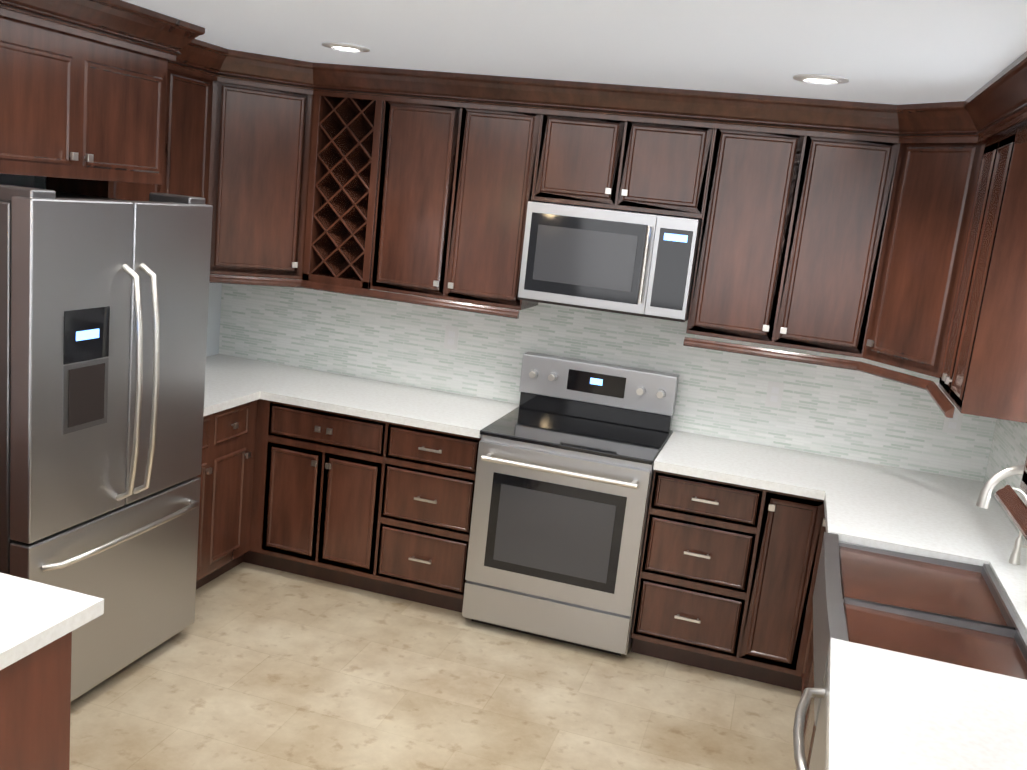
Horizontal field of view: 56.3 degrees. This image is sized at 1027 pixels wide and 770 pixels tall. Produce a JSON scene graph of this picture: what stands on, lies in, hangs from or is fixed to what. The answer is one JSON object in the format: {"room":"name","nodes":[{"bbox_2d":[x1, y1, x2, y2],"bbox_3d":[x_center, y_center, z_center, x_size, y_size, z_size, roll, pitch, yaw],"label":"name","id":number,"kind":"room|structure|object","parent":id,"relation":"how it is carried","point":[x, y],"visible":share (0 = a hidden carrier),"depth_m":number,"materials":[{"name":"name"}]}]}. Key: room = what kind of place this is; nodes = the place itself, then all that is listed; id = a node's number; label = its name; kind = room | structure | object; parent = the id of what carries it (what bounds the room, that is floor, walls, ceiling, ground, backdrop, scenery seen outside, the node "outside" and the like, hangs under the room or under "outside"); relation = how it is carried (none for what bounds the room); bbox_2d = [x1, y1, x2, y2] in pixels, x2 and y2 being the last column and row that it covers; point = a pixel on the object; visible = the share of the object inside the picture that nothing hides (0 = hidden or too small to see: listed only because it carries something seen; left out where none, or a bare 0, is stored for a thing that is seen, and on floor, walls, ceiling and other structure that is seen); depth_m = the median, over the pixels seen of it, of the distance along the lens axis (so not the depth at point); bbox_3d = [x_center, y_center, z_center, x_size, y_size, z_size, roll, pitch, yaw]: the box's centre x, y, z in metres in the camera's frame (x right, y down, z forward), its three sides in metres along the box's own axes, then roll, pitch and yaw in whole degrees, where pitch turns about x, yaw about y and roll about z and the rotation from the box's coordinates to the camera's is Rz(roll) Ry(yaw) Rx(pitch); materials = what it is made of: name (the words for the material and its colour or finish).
{"room":"kitchen","nodes":[
{"label":"kitchen","id":0,"kind":"room"},
{"bbox_2d":[0,174,221,356],"bbox_3d":[-2.194,-0.232,3.692,0.260,2.435,3.320,9,11,15],"label":"wall","id":1,"kind":"structure","parent":0,"point":[214,312],"depth_m":5.16,"materials":[{"name":"white paint"}]},
{"bbox_2d":[0,0,87,183],"bbox_3d":[-1.829,-0.964,3.107,0.613,0.505,0.472,9,11,15],"label":"upper cabinet","id":2,"kind":"object","parent":1,"relation":"attached to","point":[44,54],"depth_m":3.09,"materials":[{"name":"brown wood"}]},
{"bbox_2d":[46,180,167,200],"bbox_3d":[-1.694,-0.916,4.003,0.309,0.915,0.337,9,11,15],"label":"upper cabinet","id":3,"kind":"object","parent":1,"relation":"attached to","point":[98,190],"depth_m":3.88,"materials":[{"name":"brown wood"}]},
{"bbox_2d":[84,24,175,187],"bbox_3d":[-1.692,-1.037,3.554,0.613,0.505,0.473,9,11,15],"label":"upper cabinet","id":4,"kind":"object","parent":1,"relation":"attached to","point":[132,79],"depth_m":3.49,"materials":[{"name":"brown wood"}]},
{"bbox_2d":[168,60,215,204],"bbox_3d":[-1.596,-0.968,4.322,0.309,0.915,0.338,9,11,15],"label":"upper cabinet","id":5,"kind":"object","parent":1,"relation":"attached to","point":[194,98],"depth_m":4.27,"materials":[{"name":"brown wood"}]},
{"bbox_2d":[209,68,323,286],"bbox_3d":[-1.324,-0.986,4.565,0.692,0.915,0.284,9,11,15],"label":"upper cabinet","id":6,"kind":"object","parent":1,"relation":"attached to","point":[266,126],"depth_m":4.54,"materials":[{"name":"brown wood"}]},
{"bbox_2d":[69,562,800,769],"bbox_3d":[-1.812,1.523,1.449,10.400,0.050,8.120,9,11,15],"label":"floor","id":7,"kind":"structure","parent":0,"point":[254,667],"depth_m":3.72,"materials":[{"name":"stone"}]},
{"bbox_2d":[0,573,103,769],"bbox_3d":[-2.244,0.764,2.113,2.310,1.085,1.080,9,11,15],"label":"kitchen island","id":8,"kind":"object","parent":7,"relation":"on","point":[40,622],"visible":1,"depth_m":2.17,"materials":[{"name":"brown wood"}]},
{"bbox_2d":[0,184,212,701],"bbox_3d":[-1.710,0.182,3.506,0.886,1.800,0.910,9,11,15],"label":"fridge","id":9,"kind":"object","parent":7,"relation":"on","point":[104,301],"visible":0.92,"depth_m":3.28,"materials":[{"name":"silver metal"}]},
{"bbox_2d":[196,430,219,589],"bbox_3d":[-1.698,0.515,4.225,0.624,0.876,0.313,9,11,15],"label":"base cabinet","id":10,"kind":"object","parent":7,"relation":"on","point":[207,508],"depth_m":4.28,"materials":[{"name":"brown wood"}]},
{"bbox_2d":[212,434,255,579],"bbox_3d":[-1.609,0.468,4.518,0.624,0.876,0.307,9,11,15],"label":"base cabinet","id":11,"kind":"object","parent":7,"relation":"on","point":[234,456],"depth_m":4.49,"materials":[{"name":"brown wood"}]},
{"bbox_2d":[252,442,383,592],"bbox_3d":[-0.852,0.488,4.829,0.671,0.876,0.613,9,11,15],"label":"base cabinet","id":12,"kind":"object","parent":7,"relation":"on","point":[317,516],"depth_m":4.56,"materials":[{"name":"brown wood"}]},
{"bbox_2d":[203,354,518,473],"bbox_3d":[-0.977,0.081,4.446,1.745,0.037,1.282,9,11,15],"label":"countertop","id":13,"kind":"structure","parent":12,"relation":"on","point":[398,426],"depth_m":4.48,"materials":[{"name":"white stone"}]},
{"bbox_2d":[376,435,480,612],"bbox_3d":[-0.315,0.575,4.679,0.457,0.876,0.613,9,11,15],"label":"base cabinet","id":14,"kind":"object","parent":7,"relation":"on","point":[425,519],"depth_m":4.40,"materials":[{"name":"brown wood"}]},
{"bbox_2d":[462,352,679,655],"bbox_3d":[0.264,0.527,4.415,0.762,1.190,0.707,9,11,15],"label":"range","id":15,"kind":"object","parent":7,"relation":"on","point":[569,449],"visible":0.98,"depth_m":4.20,"materials":[{"name":"silver metal"}]},
{"bbox_2d":[631,510,763,676],"bbox_3d":[0.853,0.764,4.352,0.458,0.876,0.613,9,11,15],"label":"base cabinet","id":16,"kind":"object","parent":7,"relation":"on","point":[697,575],"depth_m":4.08,"materials":[{"name":"brown wood"}]},
{"bbox_2d":[649,430,1026,769],"bbox_3d":[0.987,0.577,3.011,1.369,0.044,3.012,9,11,15],"label":"countertop","id":17,"kind":"structure","parent":16,"relation":"on","point":[887,709],"depth_m":3.33,"materials":[{"name":"white stone"}]},
{"bbox_2d":[976,465,1023,508],"bbox_3d":[1.482,0.438,2.806,0.260,0.407,0.101,9,11,15],"label":"faucet","id":18,"kind":"object","parent":17,"relation":"on","point":[991,483],"visible":0.94,"depth_m":2.81,"materials":[{"name":"silver metal"}]},
{"bbox_2d":[994,487,1026,564],"bbox_3d":[1.641,0.461,3.172,0.132,0.255,0.036,9,11,15],"label":"filter faucet","id":19,"kind":"object","parent":17,"relation":"on","point":[1015,558],"visible":0.67,"depth_m":3.17,"materials":[{"name":"silver metal"}]},
{"bbox_2d":[740,530,819,689],"bbox_3d":[1.196,0.820,4.256,0.264,0.876,0.613,9,11,15],"label":"base cabinet","id":20,"kind":"object","parent":7,"relation":"on","point":[786,565],"depth_m":3.98,"materials":[{"name":"brown wood"}]},
{"bbox_2d":[793,665,827,769],"bbox_3d":[0.955,1.208,2.159,0.749,0.872,0.596,9,11,15],"label":"dishwasher","id":21,"kind":"object","parent":7,"relation":"on","point":[818,758],"visible":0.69,"depth_m":2.29,"materials":[{"name":"silver metal"}]},
{"bbox_2d":[796,542,827,695],"bbox_3d":[1.453,0.972,3.559,0.653,0.900,0.505,9,11,15],"label":"base cabinet","id":22,"kind":"object","parent":7,"relation":"on","point":[822,558],"depth_m":3.84,"materials":[{"name":"brown wood"}]},
{"bbox_2d":[804,534,1015,741],"bbox_3d":[1.311,1.047,3.098,0.653,0.900,0.471,9,11,15],"label":"base cabinet","id":23,"kind":"object","parent":7,"relation":"on","point":[849,556],"depth_m":3.11,"materials":[{"name":"brown wood"}]},
{"bbox_2d":[804,578,1026,769],"bbox_3d":[1.175,1.120,2.652,0.653,0.900,0.474,9,11,15],"label":"base cabinet","id":24,"kind":"object","parent":7,"relation":"on","point":[890,600],"depth_m":2.68,"materials":[{"name":"brown wood"}]},
{"bbox_2d":[122,0,1026,104],"bbox_3d":[-1.553,-0.897,0.974,10.400,0.040,8.120,9,11,15],"label":"ceiling","id":25,"kind":"structure","parent":0,"point":[897,52],"depth_m":3.00,"materials":[{"name":"white paint"}]},
{"bbox_2d":[322,42,369,51],"bbox_3d":[-0.659,-1.325,3.774,0.188,0.012,0.188,9,11,15],"label":"recessed light","id":26,"kind":"object","parent":25,"relation":"in","point":[344,47],"visible":1,"depth_m":3.73,"materials":[{"name":"white"}]},
{"bbox_2d":[793,74,848,83],"bbox_3d":[1.054,-1.047,3.296,0.188,0.012,0.188,9,11,15],"label":"recessed light","id":27,"kind":"object","parent":25,"relation":"in","point":[820,79],"visible":1,"depth_m":3.26,"materials":[{"name":"white"}]},
{"bbox_2d":[219,202,995,481],"bbox_3d":[-0.526,-0.308,4.990,10.400,2.435,0.120,9,11,15],"label":"wall","id":28,"kind":"structure","parent":0,"point":[856,415],"depth_m":4.61,"materials":[{"name":"tile"}]},
{"bbox_2d":[208,44,319,79],"bbox_3d":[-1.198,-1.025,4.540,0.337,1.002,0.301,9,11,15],"label":"crown molding","id":29,"kind":"structure","parent":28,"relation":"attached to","point":[239,61],"depth_m":4.35,"materials":[{"name":"brown wood"}]},
{"bbox_2d":[356,88,463,303],"bbox_3d":[-0.438,-0.904,4.628,0.416,0.915,0.322,9,11,15],"label":"upper cabinet","id":30,"kind":"object","parent":28,"relation":"attached to","point":[414,137],"depth_m":4.49,"materials":[{"name":"brown wood"}]},
{"bbox_2d":[444,326,458,349],"bbox_3d":[-0.315,-0.238,4.869,0.072,0.117,0.008,9,11,15],"label":"electrical outlet","id":31,"kind":"object","parent":28,"relation":"attached to","point":[451,337],"visible":1,"depth_m":4.87,"materials":[{"name":"white plastic"}]},
{"bbox_2d":[444,96,543,311],"bbox_3d":[-0.057,-0.843,4.529,0.381,0.915,0.308,9,11,15],"label":"upper cabinet","id":32,"kind":"object","parent":28,"relation":"attached to","point":[496,167],"depth_m":4.38,"materials":[{"name":"brown wood"}]},
{"bbox_2d":[536,100,631,208],"bbox_3d":[0.332,-1.028,4.379,0.381,0.415,0.308,9,11,15],"label":"upper cabinet","id":33,"kind":"object","parent":28,"relation":"attached to","point":[582,145],"depth_m":4.23,"materials":[{"name":"brown wood"}]},
{"bbox_2d":[616,108,719,223],"bbox_3d":[0.694,-0.970,4.278,0.381,0.415,0.308,9,11,15],"label":"upper cabinet","id":34,"kind":"object","parent":28,"relation":"attached to","point":[668,155],"depth_m":4.13,"materials":[{"name":"brown wood"}]},
{"bbox_2d":[518,201,701,321],"bbox_3d":[0.448,-0.566,4.347,0.752,0.438,0.436,9,11,15],"label":"over-the-range microwave","id":35,"kind":"object","parent":34,"relation":"attached to","point":[629,263],"visible":0.98,"depth_m":4.18,"materials":[{"name":"silver metal"}]},
{"bbox_2d":[686,116,811,347],"bbox_3d":[1.025,-0.668,4.226,0.370,0.915,0.308,9,11,15],"label":"upper cabinet","id":36,"kind":"object","parent":28,"relation":"attached to","point":[745,245],"depth_m":4.08,"materials":[{"name":"brown wood"}]},
{"bbox_2d":[765,381,784,407],"bbox_3d":[1.210,0.043,4.448,0.072,0.117,0.008,9,11,15],"label":"electrical outlet","id":37,"kind":"object","parent":28,"relation":"attached to","point":[774,394],"visible":1,"depth_m":4.45,"materials":[{"name":"white plastic"}]},
{"bbox_2d":[776,124,899,359],"bbox_3d":[1.378,-0.611,4.128,0.371,0.915,0.308,9,11,15],"label":"upper cabinet","id":38,"kind":"object","parent":28,"relation":"attached to","point":[848,168],"depth_m":3.98,"materials":[{"name":"brown wood"}]},
{"bbox_2d":[860,124,979,379],"bbox_3d":[1.800,-0.512,3.857,0.607,0.915,0.606,9,11,15],"label":"upper cabinet","id":39,"kind":"object","parent":28,"relation":"attached to","point":[890,234],"depth_m":3.76,"materials":[{"name":"brown wood"}]},
{"bbox_2d":[904,100,999,127],"bbox_3d":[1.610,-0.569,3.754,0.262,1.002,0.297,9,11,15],"label":"crown molding","id":40,"kind":"structure","parent":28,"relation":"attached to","point":[970,113],"depth_m":3.52,"materials":[{"name":"brown wood"}]},
{"bbox_2d":[942,408,963,434],"bbox_3d":[1.943,0.157,4.243,0.072,0.117,0.008,9,11,15],"label":"electrical outlet","id":41,"kind":"object","parent":28,"relation":"attached to","point":[952,425],"visible":0.83,"depth_m":4.24,"materials":[{"name":"white plastic"}]},
{"bbox_2d":[983,419,1026,544],"bbox_3d":[1.359,0.574,1.530,0.120,2.435,5.600,9,11,15],"label":"wall","id":42,"kind":"structure","parent":0,"point":[1008,448],"depth_m":3.89,"materials":[{"name":"tile"}]},
{"bbox_2d":[932,120,995,395],"bbox_3d":[1.793,-0.409,3.404,0.349,0.945,0.286,9,11,15],"label":"upper cabinet","id":43,"kind":"object","parent":42,"relation":"attached to","point":[986,132],"depth_m":3.55,"materials":[{"name":"brown wood"}]},
{"bbox_2d":[940,108,1026,421],"bbox_3d":[1.710,-0.365,3.135,0.349,0.945,0.284,9,11,15],"label":"upper cabinet","id":44,"kind":"object","parent":42,"relation":"attached to","point":[986,376],"depth_m":3.08,"materials":[{"name":"brown wood"}]},
{"bbox_2d":[1008,400,1026,515],"bbox_3d":[1.345,-0.167,1.942,0.349,0.950,0.390,9,11,15],"label":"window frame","id":45,"kind":"structure","parent":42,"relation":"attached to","point":[1023,485],"depth_m":2.22,"materials":[{"name":"brown wood"}]}
]}

